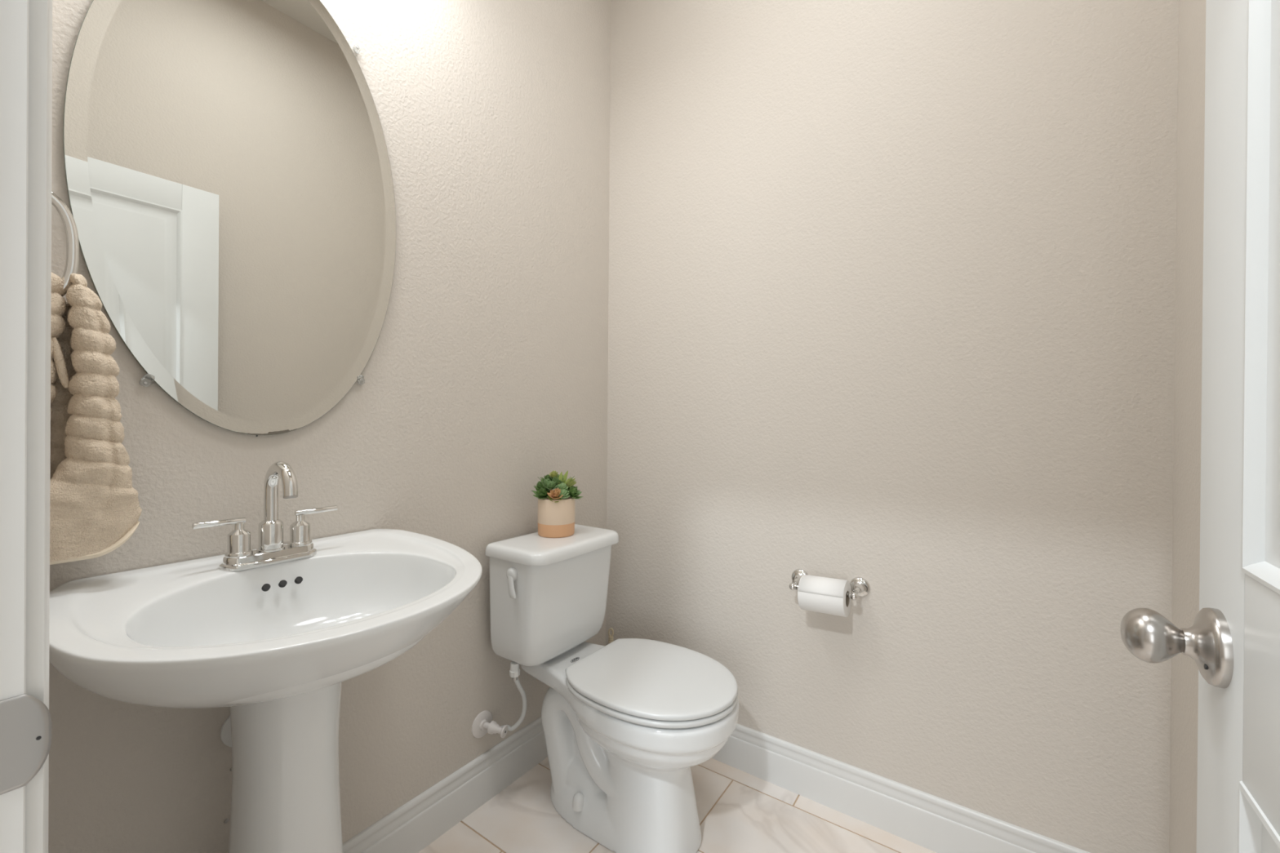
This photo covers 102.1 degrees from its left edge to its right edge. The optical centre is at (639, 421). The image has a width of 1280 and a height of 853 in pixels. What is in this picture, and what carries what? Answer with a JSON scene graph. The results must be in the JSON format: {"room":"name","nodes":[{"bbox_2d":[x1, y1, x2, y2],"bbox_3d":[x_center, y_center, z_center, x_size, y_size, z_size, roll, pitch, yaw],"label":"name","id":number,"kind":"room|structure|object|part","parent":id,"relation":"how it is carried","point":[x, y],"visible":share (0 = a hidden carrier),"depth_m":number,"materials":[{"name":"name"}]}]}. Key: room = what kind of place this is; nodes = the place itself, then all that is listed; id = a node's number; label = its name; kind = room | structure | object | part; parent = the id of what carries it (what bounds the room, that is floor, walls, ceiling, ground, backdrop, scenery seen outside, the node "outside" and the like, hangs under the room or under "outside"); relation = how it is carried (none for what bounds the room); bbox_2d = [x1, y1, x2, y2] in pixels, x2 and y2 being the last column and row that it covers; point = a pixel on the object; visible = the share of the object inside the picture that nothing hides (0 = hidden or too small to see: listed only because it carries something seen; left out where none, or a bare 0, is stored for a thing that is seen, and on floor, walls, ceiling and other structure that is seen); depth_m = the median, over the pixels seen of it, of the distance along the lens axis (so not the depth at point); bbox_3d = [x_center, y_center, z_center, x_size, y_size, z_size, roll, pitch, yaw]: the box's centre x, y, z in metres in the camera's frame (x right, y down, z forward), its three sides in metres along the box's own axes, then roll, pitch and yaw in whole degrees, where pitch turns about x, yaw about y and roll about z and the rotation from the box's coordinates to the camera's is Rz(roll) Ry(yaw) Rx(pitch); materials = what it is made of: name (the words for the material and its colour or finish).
{"room":"bathroom","nodes":[
{"label":"bathroom","id":0,"kind":"room"},
{"bbox_2d":[48,0,610,852],"bbox_3d":[-0.565,-0.381,1.432,0.100,3.020,1.615,1,0,35],"label":"wall","id":1,"kind":"structure","parent":0,"point":[486,373],"depth_m":1.36,"materials":[{"name":"beige paint"}]},
{"bbox_2d":[51,191,79,296],"bbox_3d":[-0.925,-0.276,0.772,0.061,0.205,0.115,1,0,35],"label":"towel ring","id":2,"kind":"object","parent":1,"relation":"attached to","point":[72,260],"visible":0.37,"depth_m":0.80,"materials":[{"name":"silver metal"}]},
{"bbox_2d":[49,271,142,564],"bbox_3d":[-0.894,-0.011,0.780,0.088,0.450,0.209,1,0,40],"label":"hand towel","id":3,"kind":"object","parent":2,"relation":"hanging from","point":[95,508],"visible":0.63,"depth_m":0.79,"materials":[{"name":"beige fabric"}]},
{"bbox_2d":[220,715,231,746],"bbox_3d":[-0.764,0.607,1.016,0.064,0.078,0.078,1,0,35],"label":"flange","id":4,"kind":"object","parent":1,"relation":"attached to","point":[225,732],"visible":0.07,"depth_m":1.00,"materials":[{"name":"white plastic"}]},
{"bbox_2d":[62,0,395,435],"bbox_3d":[-0.758,-0.460,1.048,0.011,0.977,0.551,1,0,35],"label":"oval mirror","id":5,"kind":"object","parent":1,"relation":"attached to","point":[229,184],"visible":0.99,"depth_m":1.00,"materials":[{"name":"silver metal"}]},
{"bbox_2d":[342,716,547,852],"bbox_3d":[-0.558,1.042,1.362,0.016,0.136,1.515,1,0,35],"label":"baseboard","id":6,"kind":"structure","parent":1,"relation":"attached to","point":[415,824],"depth_m":1.42,"materials":[{"name":"white wood"}]},
{"bbox_2d":[471,661,526,737],"bbox_3d":[-0.402,0.801,1.502,0.143,0.242,0.084,1,0,16],"label":"supply valve","id":7,"kind":"object","parent":1,"relation":"attached to","point":[483,723],"visible":1,"depth_m":1.49,"materials":[{"name":"white paint"}]},
{"bbox_3d":[-0.392,0.893,1.491,0.012,0.033,0.033,1,0,17],"label":"valve handle","id":8,"kind":"part","parent":7,"relation":"part of","materials":[{"name":"white paint"}]},
{"bbox_2d":[417,756,936,852],"bbox_3d":[-0.480,1.135,-0.180,4.500,0.040,4.163,1,0,35],"label":"floor","id":9,"kind":"structure","parent":0,"point":[740,811],"depth_m":1.43,"materials":[{"name":"beige tile"}]},
{"bbox_2d":[48,528,482,852],"bbox_3d":[-0.566,0.685,0.892,0.523,0.852,0.612,1,0,35],"label":"pedestal sink","id":10,"kind":"object","parent":9,"relation":"on","point":[276,645],"visible":0.93,"depth_m":0.88,"materials":[{"name":"white ceramic"}]},
{"bbox_2d":[191,461,337,571],"bbox_3d":[-0.682,0.172,0.977,0.123,0.194,0.238,1,0,35],"label":"faucet","id":11,"kind":"object","parent":10,"relation":"on","point":[239,556],"visible":1,"depth_m":0.98,"materials":[{"name":"silver metal"}]},
{"bbox_3d":[-0.754,0.182,0.930,0.011,0.012,0.077,1,0,32],"label":"lever","id":12,"kind":"part","parent":11,"relation":"part of","materials":[{"name":"silver metal"}]},
{"bbox_3d":[-0.740,0.217,0.955,0.041,0.060,0.041,1,0,35],"label":"handle","id":13,"kind":"part","parent":11,"relation":"part of","materials":[{"name":"silver metal"}]},
{"bbox_3d":[-0.711,0.258,0.997,0.054,0.022,0.159,1,0,35],"label":"plate","id":14,"kind":"part","parent":11,"relation":"part of","materials":[{"name":"silver metal"}]},
{"bbox_3d":[-0.711,0.218,0.997,0.045,0.057,0.045,1,0,35],"label":"spout","id":15,"kind":"part","parent":11,"relation":"part of","materials":[{"name":"silver metal"}]},
{"bbox_3d":[-0.675,0.136,0.973,0.108,0.122,0.024,1,0,35],"label":"spout","id":16,"kind":"part","parent":11,"relation":"part of","materials":[{"name":"silver metal"}]},
{"bbox_3d":[-0.682,0.217,1.039,0.041,0.060,0.041,1,0,35],"label":"handle","id":17,"kind":"part","parent":11,"relation":"part of","materials":[{"name":"silver metal"}]},
{"bbox_3d":[-0.663,0.183,1.062,0.011,0.012,0.077,1,0,38],"label":"lever","id":18,"kind":"part","parent":11,"relation":"part of","materials":[{"name":"silver metal"}]},
{"bbox_2d":[48,528,482,708],"bbox_3d":[-0.564,0.357,0.891,0.523,0.197,0.612,1,0,35],"label":"basin","id":19,"kind":"object","parent":10,"relation":"in","point":[195,633],"depth_m":0.81,"materials":[{"name":"white ceramic"}]},
{"bbox_2d":[608,627,613,644],"bbox_3d":[-0.106,0.927,1.861,0.094,0.370,0.094,1,0,35],"label":"toilet brush","id":20,"kind":"object","parent":9,"relation":"on","point":[611,637],"visible":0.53,"depth_m":1.86,"materials":[{"name":"beige plastic"}]},
{"bbox_2d":[484,524,738,852],"bbox_3d":[-0.065,0.732,1.443,0.697,0.762,0.408,1,0,35],"label":"toilet","id":21,"kind":"object","parent":9,"relation":"on","point":[626,722],"visible":1,"depth_m":1.39,"materials":[{"name":"white ceramic"}]},
{"bbox_3d":[-0.350,0.440,1.411,0.045,0.078,0.024,1,0,35],"label":"flush lever","id":22,"kind":"part","parent":21,"relation":"part of","materials":[{"name":"white plastic"}]},
{"bbox_3d":[-0.257,0.538,1.575,0.200,0.308,0.357,1,0,35],"label":"tank","id":23,"kind":"part","parent":21,"relation":"part of","materials":[{"name":"white ceramic"}]},
{"bbox_3d":[-0.248,0.367,1.569,0.228,0.036,0.380,1,0,35],"label":"tank lid","id":24,"kind":"part","parent":21,"relation":"part of","materials":[{"name":"white ceramic"}]},
{"bbox_2d":[531,470,583,537],"bbox_3d":[-0.257,0.250,1.598,0.151,0.198,0.129,0,0,-32],"label":"potted succulent","id":25,"kind":"object","parent":21,"relation":"on","point":[556,507],"visible":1,"depth_m":1.56,"materials":[{"name":"green plant"}]},
{"bbox_2d":[537,497,574,537],"bbox_3d":[-0.259,0.291,1.601,0.113,0.114,0.113,1,0,35],"label":"pot","id":26,"kind":"object","parent":25,"relation":"attached to","point":[556,515],"depth_m":1.55,"materials":[{"name":"beige ceramic"}]},
{"bbox_3d":[-0.048,0.904,1.445,0.658,0.418,0.363,1,0,35],"label":"bowl","id":27,"kind":"part","parent":21,"relation":"part of","materials":[{"name":"white ceramic"}]},
{"bbox_3d":[0.044,0.679,1.382,0.439,0.017,0.373,1,0,35],"label":"lid","id":28,"kind":"part","parent":21,"relation":"part of","materials":[{"name":"white plastic"}]},
{"bbox_3d":[0.050,0.697,1.377,0.425,0.016,0.374,1,0,35],"label":"seat","id":29,"kind":"part","parent":21,"relation":"part of","materials":[{"name":"white plastic"}]},
{"bbox_2d":[605,0,1178,852],"bbox_3d":[0.541,-0.372,1.588,1.543,3.020,0.100,1,0,35],"label":"wall","id":30,"kind":"structure","parent":0,"point":[891,286],"depth_m":1.39,"materials":[{"name":"beige paint"}]},
{"bbox_2d":[788,568,870,599],"bbox_3d":[0.530,0.471,1.480,0.224,0.060,0.084,1,0,35],"label":"toilet paper holder","id":31,"kind":"object","parent":30,"relation":"attached to","point":[860,586],"visible":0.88,"depth_m":1.46,"materials":[{"name":"silver metal"}]},
{"bbox_3d":[0.469,0.473,1.539,0.055,0.055,0.058,1,0,35],"label":"wall post","id":32,"kind":"part","parent":31,"relation":"part of","materials":[{"name":"silver metal"}]},
{"bbox_2d":[797,574,851,617],"bbox_3d":[0.517,0.487,1.451,0.127,0.102,0.095,1,0,35],"label":"toilet paper roll","id":33,"kind":"object","parent":31,"relation":"hanging from","point":[820,594],"visible":0.97,"depth_m":1.42,"materials":[{"name":"white paper"}]},
{"bbox_3d":[0.607,0.469,1.443,0.055,0.055,0.058,1,0,35],"label":"wall post","id":34,"kind":"part","parent":31,"relation":"part of","materials":[{"name":"silver metal"}]},
{"bbox_2d":[711,723,1089,852],"bbox_3d":[0.496,1.050,1.544,1.543,0.136,0.016,1,0,35],"label":"baseboard","id":35,"kind":"structure","parent":30,"relation":"attached to","point":[937,824],"depth_m":1.43,"materials":[{"name":"white wood"}]},
{"bbox_2d":[1168,0,1205,852],"bbox_3d":[0.786,-0.367,0.498,0.100,3.020,1.615,1,0,35],"label":"wall","id":36,"kind":"structure","parent":0,"point":[1192,13],"depth_m":1.03,"materials":[{"name":"beige paint"}]},
{"bbox_3d":[-0.233,-0.374,0.155,4.500,3.020,0.108,1,0,35],"label":"wall","id":37,"kind":"structure","parent":0,"visible":0},
{"bbox_2d":[0,0,52,852],"bbox_3d":[-0.121,0.063,0.077,0.834,2.107,0.141,1,0,35],"label":"trim","id":38,"kind":"structure","parent":37,"relation":"attached to","point":[25,25],"depth_m":0.32,"materials":[{"name":"white wood"}]},
{"bbox_3d":[-0.392,0.198,0.310,0.003,0.057,0.053,1,0,33],"label":"strike plate","id":39,"kind":"part","parent":38,"relation":"part of","materials":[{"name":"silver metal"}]},
{"bbox_3d":[-0.086,0.063,0.128,0.834,2.107,0.016,1,0,35],"label":"casing","id":40,"kind":"part","parent":38,"relation":"part of","materials":[{"name":"white wood"}]},
{"bbox_2d":[1120,0,1279,852],"bbox_3d":[0.378,0.105,0.228,0.160,2.007,0.705,1,0,35],"label":"door","id":41,"kind":"structure","parent":37,"relation":"in","point":[1233,640],"depth_m":0.44,"materials":[{"name":"white paint"}]},
{"bbox_3d":[0.495,0.208,0.501,0.044,0.050,0.050,1,0,35],"label":"knob","id":42,"kind":"part","parent":41,"relation":"part of","materials":[{"name":"silver metal"}]},
{"bbox_3d":[0.381,0.588,0.232,0.039,0.578,0.462,1,0,35],"label":"panel","id":43,"kind":"part","parent":41,"relation":"part of","materials":[{"name":"white paint"}]},
{"bbox_3d":[0.389,-0.335,0.229,0.039,0.922,0.462,1,0,35],"label":"panel","id":44,"kind":"part","parent":41,"relation":"part of","materials":[{"name":"white paint"}]}
]}

